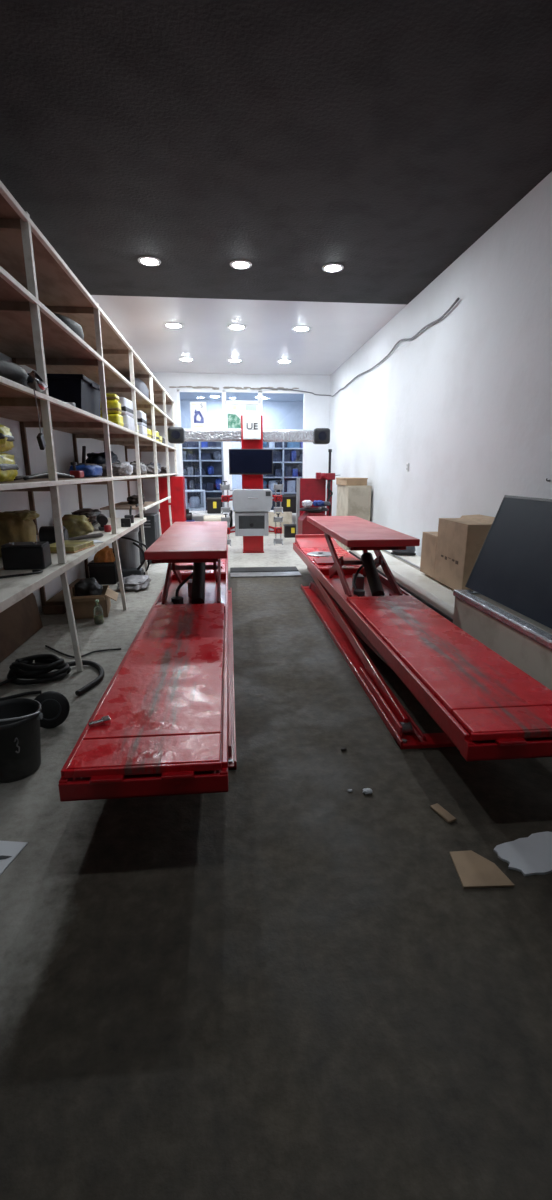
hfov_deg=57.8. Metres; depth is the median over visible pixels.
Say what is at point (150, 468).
cloth bundle
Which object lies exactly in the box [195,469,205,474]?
goods
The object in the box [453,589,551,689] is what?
crate
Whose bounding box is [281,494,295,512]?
battery
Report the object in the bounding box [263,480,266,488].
goods
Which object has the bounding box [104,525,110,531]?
tape roll
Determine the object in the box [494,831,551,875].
plaster patch
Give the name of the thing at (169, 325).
diffuser
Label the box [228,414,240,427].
picture
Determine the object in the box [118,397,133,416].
packet
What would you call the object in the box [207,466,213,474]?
goods
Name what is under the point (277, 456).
goods
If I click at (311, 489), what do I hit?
tyre changer
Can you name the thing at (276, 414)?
wall
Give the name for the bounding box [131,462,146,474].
cloth bundle
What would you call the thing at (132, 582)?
tarp
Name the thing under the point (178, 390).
window
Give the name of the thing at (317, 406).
wall
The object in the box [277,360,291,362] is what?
recessed light
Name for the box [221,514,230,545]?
clamp
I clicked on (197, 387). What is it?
trim
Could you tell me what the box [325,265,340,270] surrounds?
diffuser
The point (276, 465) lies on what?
rack
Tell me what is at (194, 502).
tub
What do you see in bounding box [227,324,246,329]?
recessed light
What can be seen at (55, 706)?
wheel
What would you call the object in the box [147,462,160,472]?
cloth bundle
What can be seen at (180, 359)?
recessed light
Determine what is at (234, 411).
banner
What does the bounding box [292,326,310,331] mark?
recessed light
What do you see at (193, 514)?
window sill
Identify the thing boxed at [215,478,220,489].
goods
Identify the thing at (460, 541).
carton
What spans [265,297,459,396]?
power cord
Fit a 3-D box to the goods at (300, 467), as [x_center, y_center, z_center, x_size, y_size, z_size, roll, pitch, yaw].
[0.711,-3.605,13.886,0.178,0.345,0.278,-1,15,-5]
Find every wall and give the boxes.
[0,352,138,613]
[141,372,330,523]
[180,400,302,509]
[328,172,551,556]
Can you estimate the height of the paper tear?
0.002 m
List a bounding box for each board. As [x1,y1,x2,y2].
[349,550,454,622]
[381,550,420,570]
[465,495,551,628]
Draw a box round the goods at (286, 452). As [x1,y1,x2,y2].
[281,450,289,461]
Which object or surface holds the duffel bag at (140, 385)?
on the shelves
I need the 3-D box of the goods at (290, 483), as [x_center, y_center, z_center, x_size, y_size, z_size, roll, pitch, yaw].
[0.412,-3.180,13.969,0.222,0.321,0.280,-1,15,-5]
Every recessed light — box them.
[138,256,160,265]
[163,322,183,328]
[179,358,193,360]
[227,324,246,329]
[227,359,242,361]
[230,260,251,268]
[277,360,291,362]
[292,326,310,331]
[322,263,343,272]
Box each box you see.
[50,540,94,552]
[66,585,117,619]
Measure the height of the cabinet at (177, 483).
1.360 m
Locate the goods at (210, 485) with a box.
[207,482,213,490]
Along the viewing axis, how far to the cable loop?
3.21 m
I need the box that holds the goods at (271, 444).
[269,442,274,447]
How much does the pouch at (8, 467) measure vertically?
0.172 m
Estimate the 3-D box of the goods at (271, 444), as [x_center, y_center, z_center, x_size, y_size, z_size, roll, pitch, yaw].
[-0.117,-4.300,13.627,0.145,0.300,0.280,-1,15,-5]
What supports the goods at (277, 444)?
on the rack at (276, 465)
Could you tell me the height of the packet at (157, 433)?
0.170 m
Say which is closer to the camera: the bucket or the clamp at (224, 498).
the bucket
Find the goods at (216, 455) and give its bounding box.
[213,451,220,459]
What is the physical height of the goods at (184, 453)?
0.233 m
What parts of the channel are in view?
plate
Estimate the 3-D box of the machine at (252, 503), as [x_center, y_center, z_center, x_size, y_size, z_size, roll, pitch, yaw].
[-0.461,-2.078,9.106,2.870,2.440,0.563,-1,15,-5]
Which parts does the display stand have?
panel, panel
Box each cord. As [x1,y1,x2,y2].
[45,645,120,657]
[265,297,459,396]
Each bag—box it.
[94,546,114,561]
[112,462,131,475]
[122,462,132,475]
[125,377,148,398]
[302,500,312,506]
[324,501,330,505]
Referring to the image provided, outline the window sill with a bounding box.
[192,513,225,516]
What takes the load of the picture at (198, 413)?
attached to the poster at (198, 410)
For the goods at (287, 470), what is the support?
on the rack at (276, 465)
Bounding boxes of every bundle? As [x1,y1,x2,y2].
[14,472,73,479]
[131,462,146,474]
[146,465,160,473]
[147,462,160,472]
[160,467,169,472]
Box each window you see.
[177,389,226,512]
[260,390,305,511]
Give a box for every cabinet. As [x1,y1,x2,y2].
[134,513,159,563]
[158,476,185,533]
[336,485,371,549]
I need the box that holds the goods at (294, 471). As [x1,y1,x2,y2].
[292,469,297,476]
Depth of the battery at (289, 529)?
11.41 m
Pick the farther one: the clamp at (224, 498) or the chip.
the clamp at (224, 498)
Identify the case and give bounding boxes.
[1,541,51,569]
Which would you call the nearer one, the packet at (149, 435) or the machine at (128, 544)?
the machine at (128, 544)
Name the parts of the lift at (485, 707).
slip plate, table leg, table leg, scissor arm, scissor arm, table leg, frame, table leg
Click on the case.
(15, 555)
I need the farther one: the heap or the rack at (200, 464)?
the rack at (200, 464)
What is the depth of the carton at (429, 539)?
5.16 m
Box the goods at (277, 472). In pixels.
[274,469,281,476]
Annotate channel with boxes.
[230,566,301,577]
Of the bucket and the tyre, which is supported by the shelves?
the tyre
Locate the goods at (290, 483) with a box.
[286,480,294,491]
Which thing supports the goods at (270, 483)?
on the rack at (276, 465)
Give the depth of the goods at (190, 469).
13.49 m
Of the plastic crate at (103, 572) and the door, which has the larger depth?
the door
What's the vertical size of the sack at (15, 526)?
0.356 m
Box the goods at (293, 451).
[290,449,295,461]
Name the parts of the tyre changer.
panel, panel, swing arm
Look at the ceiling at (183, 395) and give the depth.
15.46 m
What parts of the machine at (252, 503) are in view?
smoked door, plate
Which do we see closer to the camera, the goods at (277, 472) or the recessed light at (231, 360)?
the recessed light at (231, 360)
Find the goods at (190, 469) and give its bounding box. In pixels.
[187,467,193,474]
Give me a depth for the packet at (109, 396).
5.73 m
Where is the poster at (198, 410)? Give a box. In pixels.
[190,402,206,428]
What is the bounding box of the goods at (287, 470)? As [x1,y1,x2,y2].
[284,467,290,476]
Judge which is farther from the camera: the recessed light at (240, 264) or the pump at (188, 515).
the pump at (188, 515)
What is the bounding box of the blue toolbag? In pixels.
[69,446,102,476]
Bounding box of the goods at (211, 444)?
[209,442,216,447]
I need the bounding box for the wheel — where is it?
[34,691,69,728]
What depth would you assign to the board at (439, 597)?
4.96 m
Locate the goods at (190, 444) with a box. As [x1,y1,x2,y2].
[188,442,200,446]
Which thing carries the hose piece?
on the shelves
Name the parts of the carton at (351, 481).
lid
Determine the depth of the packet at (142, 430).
7.34 m
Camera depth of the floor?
1.57 m
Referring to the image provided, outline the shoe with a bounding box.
[391,546,415,555]
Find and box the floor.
[0,532,551,1199]
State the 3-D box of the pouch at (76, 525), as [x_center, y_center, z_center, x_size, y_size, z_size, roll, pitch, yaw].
[-2.031,-0.762,5.073,0.356,0.243,0.448,-1,15,-5]
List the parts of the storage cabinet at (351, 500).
door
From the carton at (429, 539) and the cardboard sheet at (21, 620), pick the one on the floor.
the cardboard sheet at (21, 620)
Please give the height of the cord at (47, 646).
0.016 m
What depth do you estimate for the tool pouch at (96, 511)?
5.98 m
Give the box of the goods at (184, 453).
[182,451,186,459]
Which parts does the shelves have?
post, leg, bench rail, post, rail, rail, rail, rail, post, leg, post, post, leg, rail, leg, leg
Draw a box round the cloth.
[312,500,323,506]
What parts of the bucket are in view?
handle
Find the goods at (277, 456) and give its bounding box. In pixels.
[273,452,281,461]
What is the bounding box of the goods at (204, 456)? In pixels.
[198,453,210,459]
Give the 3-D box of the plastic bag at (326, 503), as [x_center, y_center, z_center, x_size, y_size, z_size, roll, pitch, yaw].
[1.000,-2.008,10.393,0.268,0.108,0.250,-1,15,-5]
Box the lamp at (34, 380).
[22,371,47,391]
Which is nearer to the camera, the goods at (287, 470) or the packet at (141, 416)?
the packet at (141, 416)
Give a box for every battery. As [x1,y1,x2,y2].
[206,497,222,513]
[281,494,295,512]
[283,524,295,537]
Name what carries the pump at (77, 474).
on the shelves
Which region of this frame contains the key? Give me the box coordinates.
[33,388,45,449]
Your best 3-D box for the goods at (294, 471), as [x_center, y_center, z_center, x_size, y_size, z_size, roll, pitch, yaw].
[0.523,-3.534,13.887,0.148,0.209,0.280,-1,15,-5]
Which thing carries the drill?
on the shelves
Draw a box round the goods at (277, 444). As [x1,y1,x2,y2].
[275,442,286,447]
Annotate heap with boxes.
[127,495,144,503]
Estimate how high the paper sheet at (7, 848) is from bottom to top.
0.004 m
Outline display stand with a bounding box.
[185,490,205,509]
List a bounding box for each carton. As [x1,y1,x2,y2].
[336,477,367,485]
[420,532,437,577]
[434,514,494,589]
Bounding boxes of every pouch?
[0,424,13,452]
[0,453,18,481]
[53,512,96,537]
[71,508,100,525]
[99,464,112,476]
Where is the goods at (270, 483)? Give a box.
[268,480,277,491]
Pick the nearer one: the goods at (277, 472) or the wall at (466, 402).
the wall at (466, 402)
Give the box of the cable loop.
[0,570,42,578]
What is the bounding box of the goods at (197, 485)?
[195,483,206,490]
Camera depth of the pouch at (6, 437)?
2.90 m
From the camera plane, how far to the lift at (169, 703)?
2.39 m
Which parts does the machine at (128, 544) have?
motor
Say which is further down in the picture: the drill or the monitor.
the drill
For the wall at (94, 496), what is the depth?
6.18 m
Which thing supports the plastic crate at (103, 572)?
on the floor
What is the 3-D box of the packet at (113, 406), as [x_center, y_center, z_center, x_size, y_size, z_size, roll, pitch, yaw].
[-1.944,-2.249,5.849,0.235,0.140,0.246,-2,15,-7]
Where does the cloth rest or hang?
on the tyre changer
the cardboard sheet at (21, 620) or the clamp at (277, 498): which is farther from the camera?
the clamp at (277, 498)
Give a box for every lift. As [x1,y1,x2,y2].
[58,521,236,801]
[293,516,551,761]
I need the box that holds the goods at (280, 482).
[279,481,286,491]
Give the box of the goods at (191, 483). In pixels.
[189,480,194,489]
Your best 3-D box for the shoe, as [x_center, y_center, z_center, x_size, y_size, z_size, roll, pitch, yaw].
[1.651,-0.658,6.473,0.321,0.150,0.121,4,15,15]
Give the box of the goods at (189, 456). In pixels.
[187,454,196,459]
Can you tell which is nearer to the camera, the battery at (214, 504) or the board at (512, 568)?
the board at (512, 568)
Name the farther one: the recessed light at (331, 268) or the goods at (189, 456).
the goods at (189, 456)
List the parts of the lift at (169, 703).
table leg, table leg, slip plate, table leg, table leg, frame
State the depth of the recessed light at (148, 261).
5.29 m
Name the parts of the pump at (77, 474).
knob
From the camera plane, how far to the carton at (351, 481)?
8.53 m
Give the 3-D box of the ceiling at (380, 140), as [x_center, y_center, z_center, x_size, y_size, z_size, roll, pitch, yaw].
[-0.319,-3.534,4.810,4.910,0.120,14.300,-1,15,-5]
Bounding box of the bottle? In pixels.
[93,600,103,624]
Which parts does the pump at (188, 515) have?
motor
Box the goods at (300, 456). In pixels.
[298,453,302,461]
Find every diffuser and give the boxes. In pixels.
[141,258,156,264]
[166,324,180,327]
[230,325,243,328]
[233,262,248,267]
[295,327,307,330]
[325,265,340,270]
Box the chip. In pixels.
[430,803,455,822]
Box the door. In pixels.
[224,390,259,527]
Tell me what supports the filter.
on the shelves
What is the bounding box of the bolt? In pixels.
[88,716,110,726]
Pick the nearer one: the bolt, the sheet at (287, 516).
the bolt
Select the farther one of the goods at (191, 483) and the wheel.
the goods at (191, 483)
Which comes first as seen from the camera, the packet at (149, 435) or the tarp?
the tarp
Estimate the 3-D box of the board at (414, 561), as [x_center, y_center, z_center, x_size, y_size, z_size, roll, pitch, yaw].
[1.746,-0.360,5.880,0.312,0.138,3.810,-1,15,-5]
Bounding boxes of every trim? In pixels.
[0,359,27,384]
[169,386,298,389]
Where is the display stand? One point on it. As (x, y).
(186, 491)
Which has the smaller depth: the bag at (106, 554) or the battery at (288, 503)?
the bag at (106, 554)
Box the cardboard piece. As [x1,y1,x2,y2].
[449,850,514,887]
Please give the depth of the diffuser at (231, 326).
7.72 m
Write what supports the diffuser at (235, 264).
attached to the recessed light at (240, 264)
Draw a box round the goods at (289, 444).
[287,442,299,447]
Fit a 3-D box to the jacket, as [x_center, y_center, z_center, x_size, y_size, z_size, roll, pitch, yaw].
[-2.302,-1.822,6.660,0.392,0.316,0.918,-1,15,-5]
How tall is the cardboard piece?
0.008 m
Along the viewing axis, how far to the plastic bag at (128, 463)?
6.58 m
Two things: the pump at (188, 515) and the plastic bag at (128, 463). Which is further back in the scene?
the pump at (188, 515)
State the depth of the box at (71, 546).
4.23 m
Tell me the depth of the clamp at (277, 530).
9.22 m
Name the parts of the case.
lid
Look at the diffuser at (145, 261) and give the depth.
5.29 m
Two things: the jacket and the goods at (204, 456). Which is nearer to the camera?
the jacket
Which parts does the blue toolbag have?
handle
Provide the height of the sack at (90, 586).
0.358 m
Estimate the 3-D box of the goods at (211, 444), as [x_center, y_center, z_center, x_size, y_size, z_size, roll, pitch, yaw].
[-1.710,-4.210,13.497,0.203,0.192,0.280,-1,15,-5]
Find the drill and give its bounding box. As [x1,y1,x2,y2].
[96,514,107,530]
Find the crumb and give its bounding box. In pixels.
[363,788,371,793]
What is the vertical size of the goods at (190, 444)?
0.176 m
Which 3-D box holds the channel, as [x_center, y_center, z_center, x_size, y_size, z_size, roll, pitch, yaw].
[-0.170,-0.423,7.532,1.030,0.030,0.640,-1,15,-5]
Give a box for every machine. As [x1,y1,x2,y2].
[117,526,149,576]
[168,414,329,552]
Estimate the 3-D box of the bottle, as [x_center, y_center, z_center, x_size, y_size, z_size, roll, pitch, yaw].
[-1.784,0.119,5.017,0.092,0.246,0.092,-1,15,-5]
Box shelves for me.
[0,181,177,671]
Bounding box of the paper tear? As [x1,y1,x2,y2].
[0,855,11,859]
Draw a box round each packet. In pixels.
[101,400,121,414]
[101,414,123,425]
[106,393,119,400]
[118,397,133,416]
[121,415,134,430]
[137,410,146,426]
[138,425,146,435]
[147,429,151,437]
[151,430,158,440]
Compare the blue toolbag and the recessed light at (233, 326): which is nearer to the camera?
the blue toolbag
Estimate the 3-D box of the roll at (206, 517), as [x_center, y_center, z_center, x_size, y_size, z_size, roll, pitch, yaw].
[-1.470,-1.934,11.933,0.500,0.170,0.170,-1,15,-5]
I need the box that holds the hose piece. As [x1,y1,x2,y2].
[68,533,102,539]
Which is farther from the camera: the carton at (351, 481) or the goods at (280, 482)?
the goods at (280, 482)
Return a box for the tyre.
[54,313,83,339]
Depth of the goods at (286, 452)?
13.62 m
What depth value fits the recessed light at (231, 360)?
10.09 m
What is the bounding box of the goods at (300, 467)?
[298,464,302,476]
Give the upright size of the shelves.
3.052 m
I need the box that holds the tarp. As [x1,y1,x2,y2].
[117,575,150,589]
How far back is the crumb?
2.39 m
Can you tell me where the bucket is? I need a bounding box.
[0,698,42,782]
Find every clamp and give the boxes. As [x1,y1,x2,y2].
[121,506,133,526]
[220,481,230,513]
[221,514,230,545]
[273,481,283,513]
[274,513,282,544]
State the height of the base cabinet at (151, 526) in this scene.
0.790 m
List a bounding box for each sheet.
[0,593,42,662]
[0,841,27,874]
[268,512,291,533]
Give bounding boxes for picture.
[194,409,203,422]
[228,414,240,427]
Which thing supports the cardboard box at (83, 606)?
on the floor
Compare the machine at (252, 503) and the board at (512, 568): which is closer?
the board at (512, 568)
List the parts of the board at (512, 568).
edge trim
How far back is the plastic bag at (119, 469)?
6.11 m
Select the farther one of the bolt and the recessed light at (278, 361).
the recessed light at (278, 361)
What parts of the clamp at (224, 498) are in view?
guide rod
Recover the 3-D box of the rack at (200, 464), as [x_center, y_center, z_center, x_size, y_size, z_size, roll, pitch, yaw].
[-2.047,-3.266,13.697,1.230,2.430,0.455,-1,15,-5]
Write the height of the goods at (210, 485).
0.216 m
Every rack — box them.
[182,442,224,510]
[263,442,302,506]
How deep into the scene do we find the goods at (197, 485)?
13.61 m
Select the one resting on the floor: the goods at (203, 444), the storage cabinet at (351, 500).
the storage cabinet at (351, 500)
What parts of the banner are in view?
green panel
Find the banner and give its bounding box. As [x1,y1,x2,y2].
[226,400,257,427]
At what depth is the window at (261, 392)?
11.86 m
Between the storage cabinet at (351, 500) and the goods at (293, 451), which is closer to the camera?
the storage cabinet at (351, 500)
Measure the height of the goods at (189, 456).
0.162 m
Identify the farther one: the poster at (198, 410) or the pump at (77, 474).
the poster at (198, 410)
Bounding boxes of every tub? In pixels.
[189,497,199,507]
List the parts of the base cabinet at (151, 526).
door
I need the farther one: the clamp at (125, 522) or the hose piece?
the clamp at (125, 522)
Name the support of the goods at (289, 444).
on the rack at (276, 465)
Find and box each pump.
[70,461,83,477]
[186,509,194,521]
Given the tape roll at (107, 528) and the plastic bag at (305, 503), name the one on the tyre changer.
the plastic bag at (305, 503)
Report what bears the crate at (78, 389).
on the shelves
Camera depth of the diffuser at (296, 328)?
7.82 m
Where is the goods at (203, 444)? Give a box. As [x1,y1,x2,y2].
[201,442,207,446]
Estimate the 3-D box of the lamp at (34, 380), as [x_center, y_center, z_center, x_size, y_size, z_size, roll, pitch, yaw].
[-1.567,-1.423,3.261,0.150,0.132,0.132,-1,15,-5]
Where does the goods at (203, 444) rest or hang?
on the rack at (200, 464)
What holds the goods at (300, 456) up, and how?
on the rack at (276, 465)
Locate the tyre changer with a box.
[296,449,340,534]
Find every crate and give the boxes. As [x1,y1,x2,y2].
[27,373,100,416]
[88,559,120,583]
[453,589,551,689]
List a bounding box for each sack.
[0,510,39,557]
[74,577,102,596]
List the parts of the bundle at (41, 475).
rod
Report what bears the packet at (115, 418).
on the shelves
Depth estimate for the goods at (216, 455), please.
13.49 m
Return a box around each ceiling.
[0,0,551,374]
[180,392,302,400]
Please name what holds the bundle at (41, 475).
on the shelves
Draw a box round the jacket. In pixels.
[86,451,119,464]
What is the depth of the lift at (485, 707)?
3.06 m
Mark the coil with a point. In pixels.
(37, 671)
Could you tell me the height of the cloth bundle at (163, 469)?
0.144 m
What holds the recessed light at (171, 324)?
in the ceiling at (380, 140)
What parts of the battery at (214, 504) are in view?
lid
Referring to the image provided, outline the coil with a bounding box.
[0,654,103,700]
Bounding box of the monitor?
[229,449,272,474]
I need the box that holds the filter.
[39,526,68,543]
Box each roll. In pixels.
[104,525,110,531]
[204,515,224,520]
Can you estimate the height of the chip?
0.012 m

